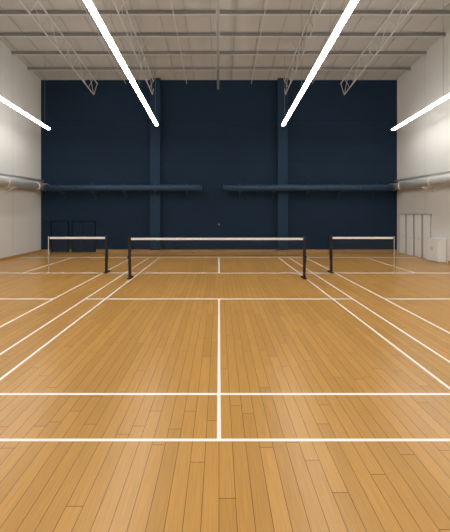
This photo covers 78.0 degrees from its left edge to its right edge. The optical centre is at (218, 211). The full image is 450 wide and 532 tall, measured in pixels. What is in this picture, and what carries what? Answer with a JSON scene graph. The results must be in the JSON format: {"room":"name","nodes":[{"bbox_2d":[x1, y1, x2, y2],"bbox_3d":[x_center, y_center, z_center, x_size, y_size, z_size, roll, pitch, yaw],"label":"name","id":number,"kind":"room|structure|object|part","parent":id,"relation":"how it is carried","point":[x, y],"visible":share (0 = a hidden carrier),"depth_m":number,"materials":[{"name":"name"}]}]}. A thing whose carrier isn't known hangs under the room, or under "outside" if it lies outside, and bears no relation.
{"room":"indoor badminton court","nodes":[
{"label":"indoor badminton court","id":0,"kind":"room"},
{"bbox_2d":[0,40,40,257],"bbox_3d":[-11.719,-4.995,5.035,0.303,15.590,26.070,0,0,0],"label":"wall","id":1,"kind":"structure","parent":0,"point":[20,136],"depth_m":16.04,"materials":[{"name":"white paint"}]},
{"bbox_2d":[0,250,40,260],"bbox_3d":[-11.555,2.525,5.035,0.030,0.150,26.070,0,0,0],"label":"baseboard","id":2,"kind":"structure","parent":1,"relation":"attached to","point":[37,251],"depth_m":16.08,"materials":[{"name":"brown wood"}]},
{"bbox_2d":[0,172,48,193],"bbox_3d":[-11.258,-1.532,5.035,0.625,1.097,26.070,0,0,0],"label":"ventilation duct","id":3,"kind":"object","parent":1,"relation":"attached to","point":[8,182],"visible":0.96,"depth_m":15.47,"materials":[{"name":"white metal"}]},
{"bbox_2d":[150,78,160,249],"bbox_3d":[-4.095,-2.990,17.930,0.650,11.180,0.280,0,0,0],"label":"pilaster","id":4,"kind":"object","parent":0,"point":[155,99],"visible":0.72,"depth_m":17.79,"materials":[{"name":"blue paint"}]},
{"bbox_2d":[111,0,159,94],"bbox_3d":[-4.200,-9.820,5.035,1.216,4.879,26.038,0,0,0],"label":"roof truss","id":5,"kind":"object","parent":4,"relation":"attached to","point":[113,3],"visible":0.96,"depth_m":13.97,"materials":[{"name":"metal"}]},
{"bbox_2d":[11,51,426,55],"bbox_3d":[0.000,-8.841,15.500,23.140,0.190,0.100,0,0,0],"label":"beam","id":6,"kind":"structure","parent":5,"relation":"on","point":[13,53],"depth_m":15.49,"materials":[{"name":"grey metal"}]},
{"bbox_2d":[27,67,410,70],"bbox_3d":[0.000,-8.646,16.800,23.140,0.190,0.100,0,0,0],"label":"beam","id":7,"kind":"structure","parent":5,"relation":"on","point":[28,68],"depth_m":16.79,"materials":[{"name":"grey metal"}]},
{"bbox_2d":[41,80,396,249],"bbox_3d":[0.000,-3.190,18.218,23.740,11.980,0.304,0,0,0],"label":"wall","id":8,"kind":"structure","parent":0,"point":[212,138],"depth_m":18.07,"materials":[{"name":"blue paint"}]},
{"bbox_2d":[19,0,97,94],"bbox_3d":[-7.900,-9.820,5.035,1.216,4.879,26.038,0,0,0],"label":"roof truss","id":9,"kind":"object","parent":8,"relation":"attached to","point":[38,1],"visible":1,"depth_m":13.99,"materials":[{"name":"metal"}]},
{"bbox_2d":[52,222,67,251],"bbox_3d":[-10.330,1.610,18.025,1.040,1.960,0.090,0,0,0],"label":"leaf","id":10,"kind":"object","parent":8,"relation":"attached to","point":[59,229],"visible":1,"depth_m":18.04,"materials":[{"name":"blue paint"}]},
{"bbox_2d":[51,221,68,251],"bbox_3d":[-10.330,1.585,18.045,1.160,2.030,0.050,0,0,0],"label":"frame","id":11,"kind":"object","parent":8,"relation":"attached to","point":[51,221],"visible":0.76,"depth_m":18.02,"materials":[{"name":"metal"}]},
{"bbox_2d":[73,222,94,251],"bbox_3d":[-8.775,1.610,18.025,1.410,1.960,0.090,0,0,0],"label":"leaf","id":12,"kind":"object","parent":8,"relation":"attached to","point":[80,229],"visible":0.98,"depth_m":18.04,"materials":[{"name":"blue paint"}]},
{"bbox_2d":[72,221,95,251],"bbox_3d":[-8.775,1.585,18.045,1.530,2.030,0.050,0,0,0],"label":"frame","id":13,"kind":"object","parent":8,"relation":"attached to","point":[72,221],"visible":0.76,"depth_m":18.02,"materials":[{"name":"metal"}]},
{"bbox_2d":[80,0,125,83],"bbox_3d":[-6.050,-10.295,5.035,0.080,3.950,26.036,0,0,0],"label":"tie","id":14,"kind":"object","parent":8,"relation":"attached to","point":[80,0],"visible":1,"depth_m":14.29,"materials":[{"name":"metal"}]},
{"bbox_2d":[44,184,201,198],"bbox_3d":[-5.990,-1.310,17.685,9.820,0.920,0.770,0,0,0],"label":"duct","id":15,"kind":"object","parent":8,"relation":"attached to","point":[93,188],"visible":1,"depth_m":17.36,"materials":[{"name":"blue metal"}]},
{"bbox_2d":[170,0,186,83],"bbox_3d":[-2.100,-10.295,5.035,0.080,3.950,26.036,0,0,0],"label":"tie","id":16,"kind":"object","parent":8,"relation":"attached to","point":[170,0],"visible":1,"depth_m":14.25,"materials":[{"name":"metal"}]},
{"bbox_2d":[41,250,396,252],"bbox_3d":[0.000,2.520,17.913,23.080,0.160,0.315,0,0,0],"label":"baseboard","id":17,"kind":"structure","parent":8,"relation":"attached to","point":[41,250],"depth_m":18.04,"materials":[{"name":"brown wood"}]},
{"bbox_2d":[251,0,267,83],"bbox_3d":[2.100,-10.295,5.035,0.080,3.950,26.036,0,0,0],"label":"tie","id":18,"kind":"object","parent":8,"relation":"attached to","point":[267,0],"visible":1,"depth_m":14.25,"materials":[{"name":"metal"}]},
{"bbox_2d":[223,184,393,198],"bbox_3d":[5.585,-1.310,17.685,10.630,0.920,0.770,0,0,0],"label":"duct","id":19,"kind":"object","parent":8,"relation":"attached to","point":[340,188],"visible":1,"depth_m":17.36,"materials":[{"name":"blue metal"}]},
{"bbox_2d":[312,12,351,83],"bbox_3d":[6.050,-10.295,5.035,0.080,3.950,26.036,0,0,0],"label":"tie","id":20,"kind":"object","parent":8,"relation":"attached to","point":[351,12],"visible":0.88,"depth_m":15.09,"materials":[{"name":"metal"}]},
{"bbox_2d":[340,0,418,94],"bbox_3d":[7.900,-9.820,5.035,1.216,4.879,26.038,0,0,0],"label":"roof truss","id":21,"kind":"object","parent":8,"relation":"attached to","point":[399,1],"visible":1,"depth_m":13.99,"materials":[{"name":"metal"}]},
{"bbox_2d":[0,252,449,531],"bbox_3d":[0.000,2.700,5.035,23.140,0.200,26.070,0,0,0],"label":"floor","id":22,"kind":"structure","parent":0,"point":[158,332],"depth_m":3.92,"materials":[{"name":"brown wood"}]},
{"bbox_2d":[47,236,109,272],"bbox_3d":[-6.035,1.810,11.919,2.650,1.575,0.318,0,0,0],"label":"net","id":23,"kind":"object","parent":22,"relation":"on","point":[106,252],"visible":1,"depth_m":11.89,"materials":[{"name":"fabric"}]},
{"bbox_3d":[-7.300,1.818,11.900,0.120,1.560,0.120,0,0,0],"label":"stay post","id":24,"kind":"part","parent":23,"relation":"part of","materials":[{"name":"metal"}]},
{"bbox_2d":[127,237,306,278],"bbox_3d":[-0.075,1.780,10.869,7.030,1.635,0.318,0,0,0],"label":"net","id":25,"kind":"object","parent":22,"relation":"on","point":[130,239],"visible":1,"depth_m":10.85,"materials":[{"name":"black fabric"}]},
{"bbox_2d":[0,257,449,440],"bbox_3d":[0.000,2.599,4.975,22.940,0.002,21.950,0,0,0],"label":"court line markings","id":26,"kind":"object","parent":22,"relation":"on","point":[218,393],"visible":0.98,"depth_m":3.98,"materials":[{"name":"white paint"}]},
{"bbox_2d":[328,236,395,272],"bbox_3d":[6.125,1.810,11.919,2.870,1.575,0.318,0,0,0],"label":"net","id":27,"kind":"object","parent":22,"relation":"on","point":[331,252],"visible":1,"depth_m":11.89,"materials":[{"name":"fabric"}]},
{"bbox_3d":[7.500,1.818,11.900,0.120,1.560,0.120,0,0,0],"label":"stay post","id":28,"kind":"part","parent":27,"relation":"part of","materials":[{"name":"metal"}]},
{"bbox_2d":[425,237,445,262],"bbox_3d":[11.328,1.980,14.550,0.425,1.240,0.900,0,0,0],"label":"storage cabinet","id":29,"kind":"object","parent":22,"relation":"on","point":[435,247],"visible":1,"depth_m":14.27,"materials":[{"name":"metal"}]},
{"bbox_2d":[0,0,449,79],"bbox_3d":[0.000,-10.610,5.035,23.740,4.150,26.670,0,0,0],"label":"ceiling","id":30,"kind":"structure","parent":0,"point":[8,24],"depth_m":14.65,"materials":[{"name":"white metal"}]},
{"bbox_2d":[0,95,49,129],"bbox_3d":[-9.780,-8.526,4.500,0.170,7.570,23.005,0,0,0],"label":"ceiling light","id":31,"kind":"object","parent":30,"relation":"hanging from","point":[2,99],"visible":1,"depth_m":13.80,"materials":[{"name":"white plastic"}]},
{"bbox_2d":[84,0,157,125],"bbox_3d":[-3.570,-8.636,4.500,0.170,7.350,23.005,0,0,0],"label":"ceiling light","id":32,"kind":"object","parent":30,"relation":"hanging from","point":[89,3],"visible":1,"depth_m":9.62,"materials":[{"name":"white plastic"}]},
{"bbox_2d":[0,33,445,37],"bbox_3d":[0.000,-9.036,14.200,23.140,0.190,0.100,0,0,0],"label":"beam","id":33,"kind":"structure","parent":30,"relation":"attached to","point":[2,35],"depth_m":14.19,"materials":[{"name":"grey metal"}]},
{"bbox_2d":[0,10,449,15],"bbox_3d":[0.000,-9.230,12.900,23.140,0.190,0.100,0,0,0],"label":"beam","id":34,"kind":"structure","parent":30,"relation":"attached to","point":[2,12],"depth_m":12.89,"materials":[{"name":"grey metal"}]},
{"bbox_2d":[282,0,358,125],"bbox_3d":[3.680,-8.636,4.500,0.170,7.350,23.005,0,0,0],"label":"ceiling light","id":35,"kind":"object","parent":30,"relation":"hanging from","point":[352,3],"visible":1,"depth_m":10.29,"materials":[{"name":"white plastic"}]},
{"bbox_2d":[391,92,449,129],"bbox_3d":[10.000,-8.501,4.500,0.170,7.620,23.005,0,0,0],"label":"ceiling light","id":36,"kind":"object","parent":30,"relation":"hanging from","point":[446,96],"visible":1,"depth_m":13.55,"materials":[{"name":"white plastic"}]},
{"bbox_2d":[277,78,287,249],"bbox_3d":[4.095,-2.990,17.930,0.650,11.180,0.280,0,0,0],"label":"pilaster","id":37,"kind":"object","parent":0,"point":[282,131],"visible":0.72,"depth_m":17.79,"materials":[{"name":"blue paint"}]},
{"bbox_2d":[278,0,326,94],"bbox_3d":[4.200,-9.820,5.035,1.216,4.879,26.038,0,0,0],"label":"roof truss","id":38,"kind":"object","parent":37,"relation":"attached to","point":[324,3],"visible":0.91,"depth_m":13.86,"materials":[{"name":"metal"}]},
{"bbox_2d":[397,29,449,262],"bbox_3d":[11.719,-4.995,5.035,0.303,15.590,26.070,0,0,0],"label":"wall","id":39,"kind":"structure","parent":0,"point":[423,143],"depth_m":15.43,"materials":[{"name":"white paint"}]},
{"bbox_2d":[399,215,404,253],"bbox_3d":[11.515,1.375,17.500,0.110,2.430,0.540,0,0,0],"label":"leaf","id":40,"kind":"object","parent":39,"relation":"attached to","point":[401,217],"visible":1,"depth_m":17.46,"materials":[{"name":"paint"}]},
{"bbox_2d":[399,214,405,253],"bbox_3d":[11.550,1.350,17.500,0.040,2.500,0.660,0,0,0],"label":"frame","id":41,"kind":"object","parent":39,"relation":"attached to","point":[399,214],"visible":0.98,"depth_m":17.19,"materials":[{"name":"grey metal"}]},
{"bbox_2d":[407,215,412,254],"bbox_3d":[11.515,1.375,16.800,0.110,2.430,0.540,0,0,0],"label":"leaf","id":42,"kind":"object","parent":39,"relation":"attached to","point":[409,217],"visible":1,"depth_m":16.73,"materials":[{"name":"paint"}]},
{"bbox_2d":[406,214,413,255],"bbox_3d":[11.550,1.350,16.800,0.040,2.500,0.660,0,0,0],"label":"frame","id":43,"kind":"object","parent":39,"relation":"attached to","point":[406,214],"visible":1,"depth_m":16.52,"materials":[{"name":"grey metal"}]},
{"bbox_2d":[415,215,420,256],"bbox_3d":[11.515,1.375,16.115,0.110,2.430,0.510,0,0,0],"label":"leaf","id":44,"kind":"object","parent":39,"relation":"attached to","point":[417,217],"visible":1,"depth_m":16.06,"materials":[{"name":"paint"}]},
{"bbox_2d":[414,214,421,257],"bbox_3d":[11.550,1.350,16.115,0.040,2.500,0.630,0,0,0],"label":"frame","id":45,"kind":"object","parent":39,"relation":"attached to","point":[414,214],"visible":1,"depth_m":16.03,"materials":[{"name":"grey metal"}]},
{"bbox_2d":[389,170,449,193],"bbox_3d":[11.258,-1.532,5.035,0.625,1.097,26.070,0,0,0],"label":"ventilation duct","id":46,"kind":"object","parent":39,"relation":"attached to","point":[429,182],"visible":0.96,"depth_m":14.99,"materials":[{"name":"white metal"}]},
{"bbox_2d":[423,215,429,257],"bbox_3d":[11.515,1.375,15.440,0.110,2.430,0.520,0,0,0],"label":"leaf","id":47,"kind":"object","parent":39,"relation":"attached to","point":[426,218],"visible":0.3,"depth_m":15.50,"materials":[{"name":"paint"}]},
{"bbox_2d":[422,214,431,257],"bbox_3d":[11.550,1.350,15.440,0.040,2.500,0.640,0,0,0],"label":"frame","id":48,"kind":"object","parent":39,"relation":"attached to","point":[422,214],"visible":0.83,"depth_m":15.37,"materials":[{"name":"grey metal"}]},
{"bbox_3d":[0.000,-5.045,-8.150,23.740,15.690,0.300,0,0,0],"label":"wall","id":49,"kind":"structure","parent":0,"visible":0},
{"bbox_2d":[216,0,219,89],"bbox_3d":[-0.050,-9.806,4.895,0.150,4.007,25.772,0,0,0],"label":"pipe","id":50,"kind":"object","parent":49,"relation":"attached to","point":[217,1],"visible":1,"depth_m":13.23,"materials":[{"name":"metal"}]}
]}

